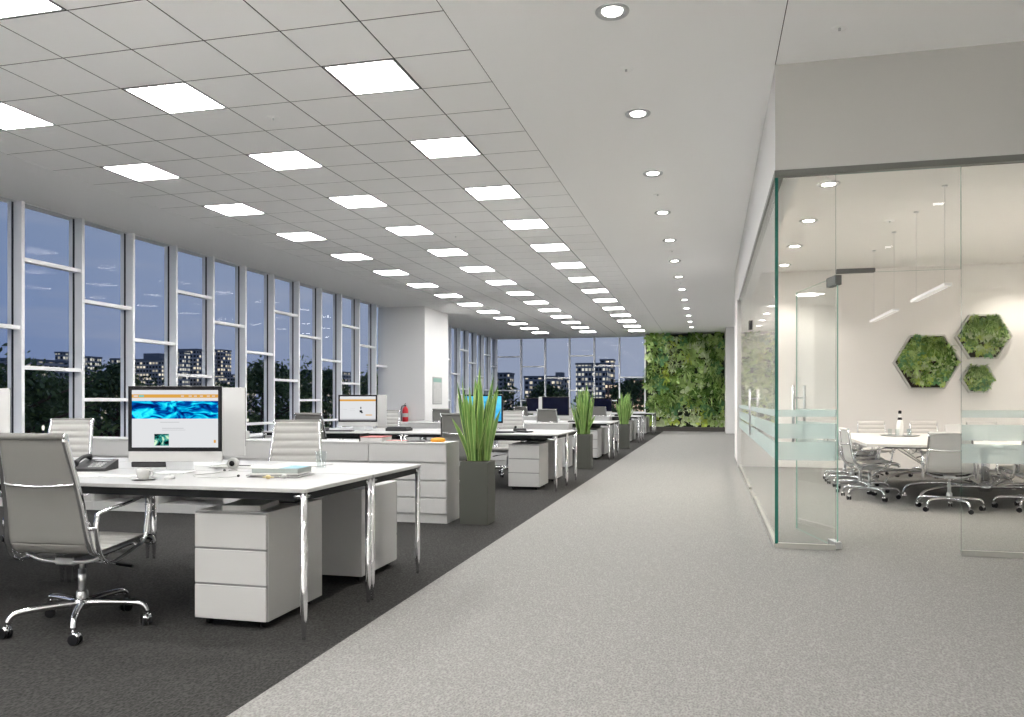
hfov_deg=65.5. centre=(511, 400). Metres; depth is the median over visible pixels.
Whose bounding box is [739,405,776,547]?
glass wall
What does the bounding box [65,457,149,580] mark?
desk
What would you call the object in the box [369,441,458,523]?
base cabinet
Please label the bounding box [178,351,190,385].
office building
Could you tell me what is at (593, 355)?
window
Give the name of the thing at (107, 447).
base cabinet
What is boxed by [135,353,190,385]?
office building
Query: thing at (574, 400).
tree
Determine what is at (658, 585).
floor
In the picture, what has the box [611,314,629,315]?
diffuser
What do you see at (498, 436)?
desk
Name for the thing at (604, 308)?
ceiling light
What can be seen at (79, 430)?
office chair
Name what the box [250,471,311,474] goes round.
magazine
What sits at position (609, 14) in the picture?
recessed light
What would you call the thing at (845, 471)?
chair
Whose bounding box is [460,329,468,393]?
window
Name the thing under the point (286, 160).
ceiling light
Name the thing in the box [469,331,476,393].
window
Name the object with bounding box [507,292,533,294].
diffuser
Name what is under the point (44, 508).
office chair
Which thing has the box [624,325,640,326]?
ceiling light
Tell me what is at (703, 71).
ceiling
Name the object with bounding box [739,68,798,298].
wall
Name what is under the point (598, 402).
desktop computer
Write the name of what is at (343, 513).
drawer pedestal
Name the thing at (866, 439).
meeting table
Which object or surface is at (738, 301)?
trim
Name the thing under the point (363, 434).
bookend
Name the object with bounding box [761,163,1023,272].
ceiling
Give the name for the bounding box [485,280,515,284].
ceiling light
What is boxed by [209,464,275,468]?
paper sheet
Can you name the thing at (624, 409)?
potted snake plant
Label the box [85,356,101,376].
office building
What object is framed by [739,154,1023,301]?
frame
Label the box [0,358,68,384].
office building
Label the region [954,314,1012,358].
wall planter
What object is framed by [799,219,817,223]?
recessed light
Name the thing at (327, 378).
tree
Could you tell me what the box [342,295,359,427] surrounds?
window
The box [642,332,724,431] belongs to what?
wall
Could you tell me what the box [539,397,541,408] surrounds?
desktop computer
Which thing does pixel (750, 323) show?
door
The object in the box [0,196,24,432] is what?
window
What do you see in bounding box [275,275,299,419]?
window
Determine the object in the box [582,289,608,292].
ceiling light
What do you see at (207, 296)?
window
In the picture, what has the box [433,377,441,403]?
evacuation plan
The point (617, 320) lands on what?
ceiling light
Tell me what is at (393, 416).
office chair
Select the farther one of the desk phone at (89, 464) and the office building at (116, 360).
the office building at (116, 360)
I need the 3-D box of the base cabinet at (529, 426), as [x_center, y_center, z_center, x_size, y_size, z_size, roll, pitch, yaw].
[0.666,0.785,14.415,0.797,0.770,0.400,0,0,14]
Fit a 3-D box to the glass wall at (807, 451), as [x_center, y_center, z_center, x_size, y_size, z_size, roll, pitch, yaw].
[4.643,-0.303,5.720,5.249,2.944,0.052,0,0,14]
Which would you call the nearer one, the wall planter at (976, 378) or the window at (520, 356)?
the wall planter at (976, 378)
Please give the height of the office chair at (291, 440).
1.017 m
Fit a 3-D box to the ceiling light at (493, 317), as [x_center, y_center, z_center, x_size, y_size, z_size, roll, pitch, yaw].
[-0.252,-2.669,25.679,0.600,0.005,0.600,0,0,14]
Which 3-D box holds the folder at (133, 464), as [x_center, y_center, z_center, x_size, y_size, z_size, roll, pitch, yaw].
[-2.330,0.413,5.259,0.300,0.034,0.154,0,0,0]
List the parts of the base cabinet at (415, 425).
drawer, drawer, panel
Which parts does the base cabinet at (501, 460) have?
drawer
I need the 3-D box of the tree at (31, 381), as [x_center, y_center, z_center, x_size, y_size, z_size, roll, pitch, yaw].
[-19.479,3.885,30.080,7.391,12.587,8.602,0,0,26]
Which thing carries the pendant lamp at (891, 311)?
hanging from the ceiling at (992, 196)
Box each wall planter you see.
[892,334,961,388]
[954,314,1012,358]
[959,363,995,392]
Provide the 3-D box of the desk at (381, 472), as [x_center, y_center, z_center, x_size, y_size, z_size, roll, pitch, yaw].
[-1.742,0.800,5.301,2.120,0.740,0.795,0,0,14]
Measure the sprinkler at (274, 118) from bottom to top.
0.024 m
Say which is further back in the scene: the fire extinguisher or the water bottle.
the fire extinguisher
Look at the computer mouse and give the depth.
4.38 m
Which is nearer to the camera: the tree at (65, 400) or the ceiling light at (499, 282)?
the ceiling light at (499, 282)
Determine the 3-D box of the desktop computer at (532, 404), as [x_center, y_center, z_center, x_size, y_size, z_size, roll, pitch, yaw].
[0.709,0.170,23.539,0.566,0.520,0.170,0,0,8]
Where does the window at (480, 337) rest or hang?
attached to the sill
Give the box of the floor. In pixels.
[0,431,1023,716]
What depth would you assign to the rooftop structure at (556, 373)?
156.25 m
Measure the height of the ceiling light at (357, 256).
0.005 m
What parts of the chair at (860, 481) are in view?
armrest, rail, seat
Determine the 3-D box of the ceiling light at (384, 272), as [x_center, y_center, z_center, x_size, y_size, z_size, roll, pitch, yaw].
[-2.514,-2.669,16.581,0.600,0.005,0.600,0,0,14]
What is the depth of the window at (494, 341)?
34.35 m
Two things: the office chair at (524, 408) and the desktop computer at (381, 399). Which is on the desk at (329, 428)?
the desktop computer at (381, 399)
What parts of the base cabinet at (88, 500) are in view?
flap door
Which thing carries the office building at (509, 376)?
on the ground
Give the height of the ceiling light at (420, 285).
0.005 m
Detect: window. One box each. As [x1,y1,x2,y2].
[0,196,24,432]
[25,203,84,417]
[85,220,134,436]
[135,235,177,385]
[178,247,214,385]
[215,258,246,430]
[247,267,274,435]
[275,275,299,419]
[300,283,321,412]
[322,289,341,427]
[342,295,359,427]
[360,300,375,394]
[376,305,386,367]
[448,325,450,408]
[451,326,459,412]
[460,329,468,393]
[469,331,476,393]
[477,334,483,393]
[484,336,490,393]
[491,338,496,393]
[498,339,521,405]
[521,338,545,400]
[545,338,570,407]
[570,337,594,397]
[595,337,619,400]
[620,336,644,412]
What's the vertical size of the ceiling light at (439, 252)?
0.005 m
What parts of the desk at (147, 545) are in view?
leg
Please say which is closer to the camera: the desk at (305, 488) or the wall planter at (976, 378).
the desk at (305, 488)
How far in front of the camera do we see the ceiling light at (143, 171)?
9.30 m
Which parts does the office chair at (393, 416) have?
rail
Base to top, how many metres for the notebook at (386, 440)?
0.012 m
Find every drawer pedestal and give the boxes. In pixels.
[195,499,321,626]
[314,481,396,580]
[508,442,547,489]
[527,439,561,481]
[590,427,607,455]
[590,429,601,459]
[615,421,631,441]
[629,420,635,440]
[634,417,646,433]
[644,416,648,431]
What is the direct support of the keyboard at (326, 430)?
on the desk at (354, 434)
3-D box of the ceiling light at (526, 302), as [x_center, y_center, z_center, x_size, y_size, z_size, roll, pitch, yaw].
[0.658,-2.669,21.589,0.600,0.005,0.600,0,0,14]
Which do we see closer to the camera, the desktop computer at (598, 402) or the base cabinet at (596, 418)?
the base cabinet at (596, 418)
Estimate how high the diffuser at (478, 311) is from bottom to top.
0.002 m
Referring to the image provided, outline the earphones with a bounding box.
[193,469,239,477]
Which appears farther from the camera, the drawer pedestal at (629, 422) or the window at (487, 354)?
the window at (487, 354)
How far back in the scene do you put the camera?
4.90 m
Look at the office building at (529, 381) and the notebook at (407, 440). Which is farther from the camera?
the office building at (529, 381)
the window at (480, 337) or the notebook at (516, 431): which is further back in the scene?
the window at (480, 337)
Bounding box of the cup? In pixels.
[129,468,156,480]
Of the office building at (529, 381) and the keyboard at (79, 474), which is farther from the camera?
the office building at (529, 381)
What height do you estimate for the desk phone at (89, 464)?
0.100 m
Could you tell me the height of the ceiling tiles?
0.100 m
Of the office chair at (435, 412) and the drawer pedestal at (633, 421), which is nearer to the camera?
the office chair at (435, 412)
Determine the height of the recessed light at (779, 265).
0.018 m
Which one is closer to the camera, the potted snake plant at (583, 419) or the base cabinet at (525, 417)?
the potted snake plant at (583, 419)
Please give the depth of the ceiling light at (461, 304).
22.03 m
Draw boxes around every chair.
[0,418,94,541]
[0,433,155,645]
[268,420,322,461]
[294,413,343,439]
[376,410,399,439]
[432,409,450,421]
[440,413,466,483]
[492,410,526,476]
[514,406,527,415]
[536,409,557,422]
[560,408,574,452]
[592,407,612,442]
[823,439,867,481]
[827,439,878,486]
[834,428,889,494]
[839,427,900,501]
[854,421,899,477]
[907,421,955,478]
[915,432,985,514]
[962,422,1011,476]
[991,441,1023,512]
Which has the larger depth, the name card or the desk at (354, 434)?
the desk at (354, 434)
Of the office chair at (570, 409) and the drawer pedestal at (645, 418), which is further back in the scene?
the drawer pedestal at (645, 418)
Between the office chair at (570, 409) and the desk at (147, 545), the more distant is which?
the office chair at (570, 409)
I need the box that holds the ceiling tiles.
[0,0,662,335]
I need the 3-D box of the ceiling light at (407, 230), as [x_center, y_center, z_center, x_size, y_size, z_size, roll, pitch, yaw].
[-1.604,-2.669,12.491,0.600,0.005,0.600,0,0,14]
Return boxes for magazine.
[246,473,305,475]
[248,475,306,477]
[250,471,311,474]
[262,473,314,476]
[496,431,515,432]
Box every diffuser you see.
[478,311,498,312]
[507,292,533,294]
[552,316,569,317]
[553,263,584,267]
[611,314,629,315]
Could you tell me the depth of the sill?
16.43 m
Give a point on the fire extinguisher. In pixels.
(404, 415)
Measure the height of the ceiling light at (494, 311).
0.005 m
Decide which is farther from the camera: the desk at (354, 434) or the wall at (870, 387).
the wall at (870, 387)
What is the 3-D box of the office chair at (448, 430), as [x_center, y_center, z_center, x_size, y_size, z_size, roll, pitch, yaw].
[-0.586,0.661,10.200,0.653,1.017,0.730,0,0,7]
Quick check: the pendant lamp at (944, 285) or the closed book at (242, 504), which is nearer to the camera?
the closed book at (242, 504)
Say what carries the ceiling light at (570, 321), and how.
attached to the ceiling tiles
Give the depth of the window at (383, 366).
22.35 m
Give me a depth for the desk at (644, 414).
27.71 m
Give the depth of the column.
22.61 m
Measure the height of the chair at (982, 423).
0.847 m
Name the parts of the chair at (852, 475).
seat, rail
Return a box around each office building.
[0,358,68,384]
[54,352,68,360]
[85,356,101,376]
[109,358,119,364]
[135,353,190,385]
[178,349,217,385]
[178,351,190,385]
[215,349,231,373]
[215,374,255,432]
[301,370,332,426]
[331,371,350,394]
[491,372,514,409]
[523,376,562,399]
[555,372,568,396]
[575,363,610,407]
[600,359,615,381]
[605,382,620,412]
[625,378,643,410]
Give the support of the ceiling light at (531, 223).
attached to the ceiling tiles
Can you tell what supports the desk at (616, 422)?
on the floor
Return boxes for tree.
[0,343,96,432]
[25,373,119,436]
[26,363,114,434]
[67,358,156,436]
[215,379,260,432]
[229,355,311,432]
[249,354,342,432]
[250,409,287,433]
[286,366,350,427]
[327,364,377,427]
[484,378,530,414]
[522,380,568,414]
[571,391,616,412]
[603,376,643,411]
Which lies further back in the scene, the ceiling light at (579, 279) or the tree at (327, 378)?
the tree at (327, 378)
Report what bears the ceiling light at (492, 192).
attached to the ceiling tiles
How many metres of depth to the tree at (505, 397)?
59.66 m
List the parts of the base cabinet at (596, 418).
drawer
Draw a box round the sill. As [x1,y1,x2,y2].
[250,435,358,439]
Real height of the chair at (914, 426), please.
0.847 m
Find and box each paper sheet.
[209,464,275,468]
[288,463,331,466]
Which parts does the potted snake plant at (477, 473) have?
planter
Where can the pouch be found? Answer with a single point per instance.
(434, 439)
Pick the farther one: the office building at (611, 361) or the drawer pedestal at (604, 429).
the office building at (611, 361)
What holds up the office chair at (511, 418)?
on the floor
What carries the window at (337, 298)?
attached to the sill
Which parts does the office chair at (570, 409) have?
backrest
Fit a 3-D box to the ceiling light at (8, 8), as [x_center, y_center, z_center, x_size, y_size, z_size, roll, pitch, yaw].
[-3.413,-2.669,5.213,0.600,0.005,0.600,0,0,14]
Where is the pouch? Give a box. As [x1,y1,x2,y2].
[430,437,445,441]
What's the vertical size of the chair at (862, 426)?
0.847 m
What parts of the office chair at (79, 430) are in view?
rail, backrest, rail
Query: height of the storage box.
0.085 m
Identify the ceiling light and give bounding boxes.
[0,0,64,18]
[0,102,54,129]
[102,163,180,180]
[124,82,226,113]
[203,203,265,215]
[248,150,323,170]
[276,232,326,240]
[323,59,419,94]
[328,195,387,208]
[331,253,371,260]
[373,270,409,275]
[385,226,433,235]
[407,283,438,287]
[409,136,480,158]
[427,248,468,255]
[435,294,461,297]
[457,303,483,305]
[459,266,494,271]
[464,185,520,199]
[477,310,499,312]
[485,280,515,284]
[493,317,514,318]
[502,219,548,229]
[506,291,534,295]
[508,323,525,324]
[523,301,548,303]
[530,243,569,251]
[538,309,560,311]
[551,262,584,268]
[551,315,571,317]
[562,321,580,323]
[568,277,597,281]
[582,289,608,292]
[592,299,617,301]
[602,307,623,309]
[610,314,630,316]
[617,320,635,321]
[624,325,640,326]
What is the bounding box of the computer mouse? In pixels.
[164,475,174,478]
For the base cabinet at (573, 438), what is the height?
0.770 m
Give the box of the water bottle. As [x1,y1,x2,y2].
[896,410,903,435]
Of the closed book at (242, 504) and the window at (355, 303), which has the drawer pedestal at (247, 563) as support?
the closed book at (242, 504)
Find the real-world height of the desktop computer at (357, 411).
0.520 m
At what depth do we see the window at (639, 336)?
32.85 m
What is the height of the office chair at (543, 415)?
1.017 m
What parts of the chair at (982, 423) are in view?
backrest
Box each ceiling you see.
[0,0,1023,338]
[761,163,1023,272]
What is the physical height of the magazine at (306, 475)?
0.004 m
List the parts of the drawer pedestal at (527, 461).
drawer, drawer, drawer, drawer gap trim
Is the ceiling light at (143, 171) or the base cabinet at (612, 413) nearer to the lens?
the ceiling light at (143, 171)
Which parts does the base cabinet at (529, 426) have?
drawer, drawer, drawer, drawer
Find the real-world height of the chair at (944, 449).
0.847 m
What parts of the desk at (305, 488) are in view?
leg, under frame, leg, leg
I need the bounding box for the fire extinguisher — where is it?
[401,403,407,421]
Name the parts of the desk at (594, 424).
under frame, leg, leg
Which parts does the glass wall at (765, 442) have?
floor rail, floor rail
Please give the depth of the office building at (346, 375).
214.64 m
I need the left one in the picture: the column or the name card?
the column
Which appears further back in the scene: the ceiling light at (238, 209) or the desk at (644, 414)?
the desk at (644, 414)
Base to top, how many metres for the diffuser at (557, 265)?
0.002 m
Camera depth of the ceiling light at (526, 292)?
19.77 m
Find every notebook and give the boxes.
[384,440,406,441]
[407,440,430,441]
[516,431,533,432]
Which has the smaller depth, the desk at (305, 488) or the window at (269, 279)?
the desk at (305, 488)
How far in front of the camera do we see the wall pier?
28.65 m
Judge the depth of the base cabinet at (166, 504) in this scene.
8.36 m
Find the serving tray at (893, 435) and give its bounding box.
[880,434,919,436]
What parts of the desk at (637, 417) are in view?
leg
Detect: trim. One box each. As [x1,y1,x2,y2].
[737,300,740,465]
[775,0,787,64]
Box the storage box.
[246,431,249,438]
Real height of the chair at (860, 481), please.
0.847 m
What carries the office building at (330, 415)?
on the ground
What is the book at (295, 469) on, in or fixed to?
on the magazine at (307, 471)
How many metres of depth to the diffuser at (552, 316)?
25.16 m
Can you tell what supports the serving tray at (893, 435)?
on the meeting table at (866, 439)
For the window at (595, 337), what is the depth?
33.10 m
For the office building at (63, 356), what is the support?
on the ground
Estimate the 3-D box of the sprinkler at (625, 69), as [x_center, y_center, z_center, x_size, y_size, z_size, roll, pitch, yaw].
[0.918,-2.662,6.408,0.124,0.024,0.124,0,0,14]
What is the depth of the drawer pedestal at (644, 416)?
28.95 m
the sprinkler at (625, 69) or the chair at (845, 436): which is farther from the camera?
the chair at (845, 436)
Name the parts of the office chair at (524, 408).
backrest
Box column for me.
[378,306,447,421]
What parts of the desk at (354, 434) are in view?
under frame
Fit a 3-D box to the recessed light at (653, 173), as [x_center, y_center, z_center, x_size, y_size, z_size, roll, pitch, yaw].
[1.652,-2.666,9.337,0.236,0.018,0.236,0,0,14]
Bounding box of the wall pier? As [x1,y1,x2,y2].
[725,327,734,433]
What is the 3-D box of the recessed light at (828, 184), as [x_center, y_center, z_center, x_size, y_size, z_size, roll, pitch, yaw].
[3.341,-2.286,8.402,0.236,0.018,0.236,0,0,14]
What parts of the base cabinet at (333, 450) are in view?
flap door, panel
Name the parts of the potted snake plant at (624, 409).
planter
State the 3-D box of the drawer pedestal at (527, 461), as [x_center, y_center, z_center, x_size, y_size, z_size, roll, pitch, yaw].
[0.226,0.870,10.774,0.420,0.600,0.600,0,0,14]
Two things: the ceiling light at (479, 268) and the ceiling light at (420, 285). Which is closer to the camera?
the ceiling light at (479, 268)
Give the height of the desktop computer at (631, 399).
0.520 m
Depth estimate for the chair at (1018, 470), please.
8.62 m
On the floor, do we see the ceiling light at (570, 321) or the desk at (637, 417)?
the desk at (637, 417)
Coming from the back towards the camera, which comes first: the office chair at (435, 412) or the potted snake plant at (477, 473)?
the office chair at (435, 412)
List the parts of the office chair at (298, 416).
backrest, rail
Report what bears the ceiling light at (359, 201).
attached to the ceiling tiles
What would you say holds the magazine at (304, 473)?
on the magazine at (306, 473)
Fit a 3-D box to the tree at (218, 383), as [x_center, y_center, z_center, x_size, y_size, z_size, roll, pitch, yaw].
[-20.732,4.267,57.100,6.602,11.819,6.075,0,0,-2]
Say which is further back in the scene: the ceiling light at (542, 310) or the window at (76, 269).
the ceiling light at (542, 310)
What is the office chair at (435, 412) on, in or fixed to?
on the floor
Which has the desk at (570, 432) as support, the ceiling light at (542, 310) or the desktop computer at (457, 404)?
the desktop computer at (457, 404)
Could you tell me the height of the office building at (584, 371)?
16.950 m
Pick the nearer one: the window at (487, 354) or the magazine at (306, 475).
the magazine at (306, 475)
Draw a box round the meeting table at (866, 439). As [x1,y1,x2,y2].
[839,433,1023,503]
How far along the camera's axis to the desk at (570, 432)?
11.61 m
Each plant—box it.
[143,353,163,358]
[452,369,500,524]
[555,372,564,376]
[571,385,594,468]
[616,394,632,447]
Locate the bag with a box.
[279,500,299,502]
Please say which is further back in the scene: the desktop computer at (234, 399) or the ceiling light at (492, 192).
the ceiling light at (492, 192)
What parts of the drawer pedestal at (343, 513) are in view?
drawer gap trim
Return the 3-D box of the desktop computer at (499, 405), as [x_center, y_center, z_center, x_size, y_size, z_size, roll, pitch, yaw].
[-0.403,0.170,10.987,0.566,0.520,0.170,0,0,8]
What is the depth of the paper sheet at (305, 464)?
5.33 m
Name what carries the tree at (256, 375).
on the ground
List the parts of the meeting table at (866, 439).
under frame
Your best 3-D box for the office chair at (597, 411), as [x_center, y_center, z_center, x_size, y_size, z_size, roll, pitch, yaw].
[2.501,0.661,22.076,0.653,1.017,0.730,0,0,7]
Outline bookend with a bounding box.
[359,433,368,441]
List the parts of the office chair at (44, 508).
rail, armrest, backrest, seat, rail, height lever, armrest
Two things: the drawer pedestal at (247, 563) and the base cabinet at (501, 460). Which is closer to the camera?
the drawer pedestal at (247, 563)
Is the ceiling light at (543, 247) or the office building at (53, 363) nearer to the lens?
the ceiling light at (543, 247)
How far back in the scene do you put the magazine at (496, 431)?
10.65 m
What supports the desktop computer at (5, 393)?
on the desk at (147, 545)
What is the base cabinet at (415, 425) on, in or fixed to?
on the floor
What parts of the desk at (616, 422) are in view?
leg, leg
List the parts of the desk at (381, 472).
leg, leg, leg, under frame, leg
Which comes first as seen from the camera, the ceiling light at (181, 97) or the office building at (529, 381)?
the ceiling light at (181, 97)
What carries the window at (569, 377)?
attached to the sill
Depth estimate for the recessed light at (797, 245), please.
11.77 m
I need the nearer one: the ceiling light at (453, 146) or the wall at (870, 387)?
the ceiling light at (453, 146)
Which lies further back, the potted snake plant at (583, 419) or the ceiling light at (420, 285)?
the ceiling light at (420, 285)
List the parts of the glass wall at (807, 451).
floor rail, floor rail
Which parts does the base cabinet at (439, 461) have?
drawer, drawer, drawer, panel, drawer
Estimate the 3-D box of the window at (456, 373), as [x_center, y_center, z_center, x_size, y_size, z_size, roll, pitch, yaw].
[-2.135,-0.988,28.777,0.230,3.365,1.059,0,0,14]
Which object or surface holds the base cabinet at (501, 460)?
on the floor
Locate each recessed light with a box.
[595,3,629,20]
[625,109,650,118]
[643,170,662,176]
[654,210,670,214]
[662,239,676,241]
[778,264,791,266]
[786,244,802,247]
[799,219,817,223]
[817,181,840,187]
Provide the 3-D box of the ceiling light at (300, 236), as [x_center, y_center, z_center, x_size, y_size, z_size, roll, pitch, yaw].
[-3.418,-2.669,12.942,0.600,0.005,0.600,0,0,14]
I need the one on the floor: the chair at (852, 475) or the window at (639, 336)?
the chair at (852, 475)
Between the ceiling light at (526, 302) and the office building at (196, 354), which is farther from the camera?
the office building at (196, 354)
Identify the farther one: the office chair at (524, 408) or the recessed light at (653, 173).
the office chair at (524, 408)
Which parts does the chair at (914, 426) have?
backrest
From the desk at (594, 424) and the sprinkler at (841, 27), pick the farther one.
the desk at (594, 424)
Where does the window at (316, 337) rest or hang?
attached to the sill
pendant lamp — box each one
[870,232,898,321]
[910,185,951,301]
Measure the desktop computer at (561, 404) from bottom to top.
0.520 m
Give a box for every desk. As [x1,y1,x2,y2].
[0,469,372,639]
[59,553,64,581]
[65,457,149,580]
[72,460,420,599]
[262,430,421,439]
[329,428,434,439]
[403,431,567,491]
[425,429,576,484]
[524,420,618,454]
[524,421,614,459]
[607,415,643,439]
[607,416,641,442]
[633,413,654,434]
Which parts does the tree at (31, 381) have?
crown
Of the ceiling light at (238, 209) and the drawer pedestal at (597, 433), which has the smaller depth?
the ceiling light at (238, 209)
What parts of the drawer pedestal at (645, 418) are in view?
drawer, drawer, drawer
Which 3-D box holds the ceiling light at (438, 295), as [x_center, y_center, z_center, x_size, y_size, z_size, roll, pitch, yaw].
[-1.609,-2.669,20.221,0.600,0.005,0.600,0,0,14]
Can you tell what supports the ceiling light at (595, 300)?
attached to the ceiling tiles
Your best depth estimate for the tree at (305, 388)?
58.98 m
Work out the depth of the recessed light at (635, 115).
7.40 m
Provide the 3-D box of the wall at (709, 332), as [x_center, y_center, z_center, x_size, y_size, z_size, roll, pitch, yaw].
[8.712,-0.750,31.519,6.700,3.840,1.420,0,0,14]
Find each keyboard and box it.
[78,473,136,476]
[326,430,353,431]
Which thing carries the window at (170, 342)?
attached to the sill
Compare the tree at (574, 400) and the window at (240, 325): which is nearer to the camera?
the window at (240, 325)
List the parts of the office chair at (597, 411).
backrest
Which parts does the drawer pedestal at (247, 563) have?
drawer, drawer, drawer, drawer gap trim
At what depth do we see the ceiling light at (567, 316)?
25.16 m
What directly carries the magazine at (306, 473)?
on the magazine at (306, 475)
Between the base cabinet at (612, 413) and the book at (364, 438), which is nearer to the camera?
the book at (364, 438)
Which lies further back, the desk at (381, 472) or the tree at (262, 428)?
the tree at (262, 428)
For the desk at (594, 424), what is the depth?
15.93 m
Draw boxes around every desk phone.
[74,453,118,471]
[513,426,525,430]
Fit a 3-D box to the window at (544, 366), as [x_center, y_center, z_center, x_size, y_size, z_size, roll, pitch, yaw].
[0.937,-0.988,34.096,1.059,3.365,0.230,0,0,14]
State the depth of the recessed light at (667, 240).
13.21 m
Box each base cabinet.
[83,436,104,509]
[92,437,157,511]
[158,455,224,513]
[224,438,270,503]
[322,439,368,462]
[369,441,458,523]
[400,422,440,439]
[490,423,524,465]
[524,416,536,419]
[525,423,571,466]
[572,417,576,446]
[592,417,611,446]
[611,413,632,436]
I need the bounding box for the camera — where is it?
[227,458,238,470]
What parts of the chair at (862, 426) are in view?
backrest, seat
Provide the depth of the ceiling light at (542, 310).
23.49 m
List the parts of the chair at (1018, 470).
armrest, rail, seat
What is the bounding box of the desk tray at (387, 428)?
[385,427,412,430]
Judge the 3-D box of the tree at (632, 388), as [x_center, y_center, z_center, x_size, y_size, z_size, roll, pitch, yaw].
[9.525,4.070,63.705,6.277,12.213,6.822,0,0,-11]
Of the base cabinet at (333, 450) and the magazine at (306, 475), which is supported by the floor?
the base cabinet at (333, 450)
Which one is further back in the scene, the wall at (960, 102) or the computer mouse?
the wall at (960, 102)
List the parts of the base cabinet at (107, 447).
flap door, flap door, panel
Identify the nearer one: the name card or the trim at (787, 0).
the trim at (787, 0)
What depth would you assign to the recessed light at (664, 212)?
11.26 m
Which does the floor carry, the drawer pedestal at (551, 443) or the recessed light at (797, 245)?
the drawer pedestal at (551, 443)
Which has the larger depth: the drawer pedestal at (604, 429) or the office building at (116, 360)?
the office building at (116, 360)
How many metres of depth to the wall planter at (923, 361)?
13.46 m
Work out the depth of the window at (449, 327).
28.20 m
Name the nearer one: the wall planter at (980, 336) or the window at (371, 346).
the wall planter at (980, 336)
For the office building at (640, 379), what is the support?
on the ground
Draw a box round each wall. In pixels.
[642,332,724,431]
[645,332,724,416]
[735,254,1023,468]
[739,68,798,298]
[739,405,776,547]
[775,41,1023,169]
[775,162,1023,557]
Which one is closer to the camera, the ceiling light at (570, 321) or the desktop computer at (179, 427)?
the desktop computer at (179, 427)
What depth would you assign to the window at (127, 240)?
12.68 m
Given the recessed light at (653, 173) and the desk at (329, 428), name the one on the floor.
the desk at (329, 428)
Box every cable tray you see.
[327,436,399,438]
[494,438,545,440]
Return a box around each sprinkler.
[266,116,279,120]
[618,66,633,72]
[830,24,848,31]
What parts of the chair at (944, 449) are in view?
armrest, rail, seat, backrest, rail, armrest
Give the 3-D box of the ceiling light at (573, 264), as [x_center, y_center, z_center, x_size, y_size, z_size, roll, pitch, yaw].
[1.116,-2.669,15.679,0.600,0.005,0.600,0,0,14]
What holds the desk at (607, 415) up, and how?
on the floor
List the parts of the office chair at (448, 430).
rail, backrest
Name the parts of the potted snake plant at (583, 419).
planter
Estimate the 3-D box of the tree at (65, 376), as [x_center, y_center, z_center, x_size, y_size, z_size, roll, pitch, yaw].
[-23.206,4.068,42.446,8.352,12.220,7.176,0,0,-33]
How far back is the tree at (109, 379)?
37.84 m
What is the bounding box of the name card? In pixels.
[944,424,960,431]
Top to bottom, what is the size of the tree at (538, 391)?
11.819 m
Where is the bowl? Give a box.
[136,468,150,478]
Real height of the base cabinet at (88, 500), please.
0.770 m
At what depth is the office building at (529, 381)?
132.64 m
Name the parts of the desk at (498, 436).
under frame, leg, leg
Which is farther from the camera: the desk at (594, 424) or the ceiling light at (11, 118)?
the desk at (594, 424)
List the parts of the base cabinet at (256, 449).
flap door, flap door, flap door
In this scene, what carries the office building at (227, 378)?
on the ground
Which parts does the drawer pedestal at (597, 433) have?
drawer, drawer, drawer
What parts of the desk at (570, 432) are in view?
leg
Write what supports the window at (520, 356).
attached to the sill
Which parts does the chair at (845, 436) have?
backrest, rail, armrest, seat, armrest, rail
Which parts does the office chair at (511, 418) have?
seat, backrest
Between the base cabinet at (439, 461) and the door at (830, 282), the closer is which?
the door at (830, 282)
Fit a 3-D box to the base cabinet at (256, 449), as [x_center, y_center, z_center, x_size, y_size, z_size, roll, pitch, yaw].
[-2.515,0.785,8.251,0.797,0.770,0.400,0,0,14]
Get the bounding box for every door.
[748,320,759,497]
[792,275,841,548]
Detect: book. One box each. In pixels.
[222,499,278,510]
[251,465,310,473]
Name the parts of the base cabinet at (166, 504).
panel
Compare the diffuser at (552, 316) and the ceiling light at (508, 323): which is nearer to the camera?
the diffuser at (552, 316)
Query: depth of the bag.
4.46 m
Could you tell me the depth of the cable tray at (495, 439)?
11.09 m
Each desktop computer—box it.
[0,388,10,432]
[128,386,222,473]
[194,388,245,465]
[338,395,376,430]
[365,395,386,429]
[456,395,462,412]
[465,394,502,427]
[526,398,538,415]
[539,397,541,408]
[542,397,568,421]
[592,398,611,413]
[617,398,632,410]
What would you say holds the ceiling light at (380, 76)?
attached to the ceiling tiles

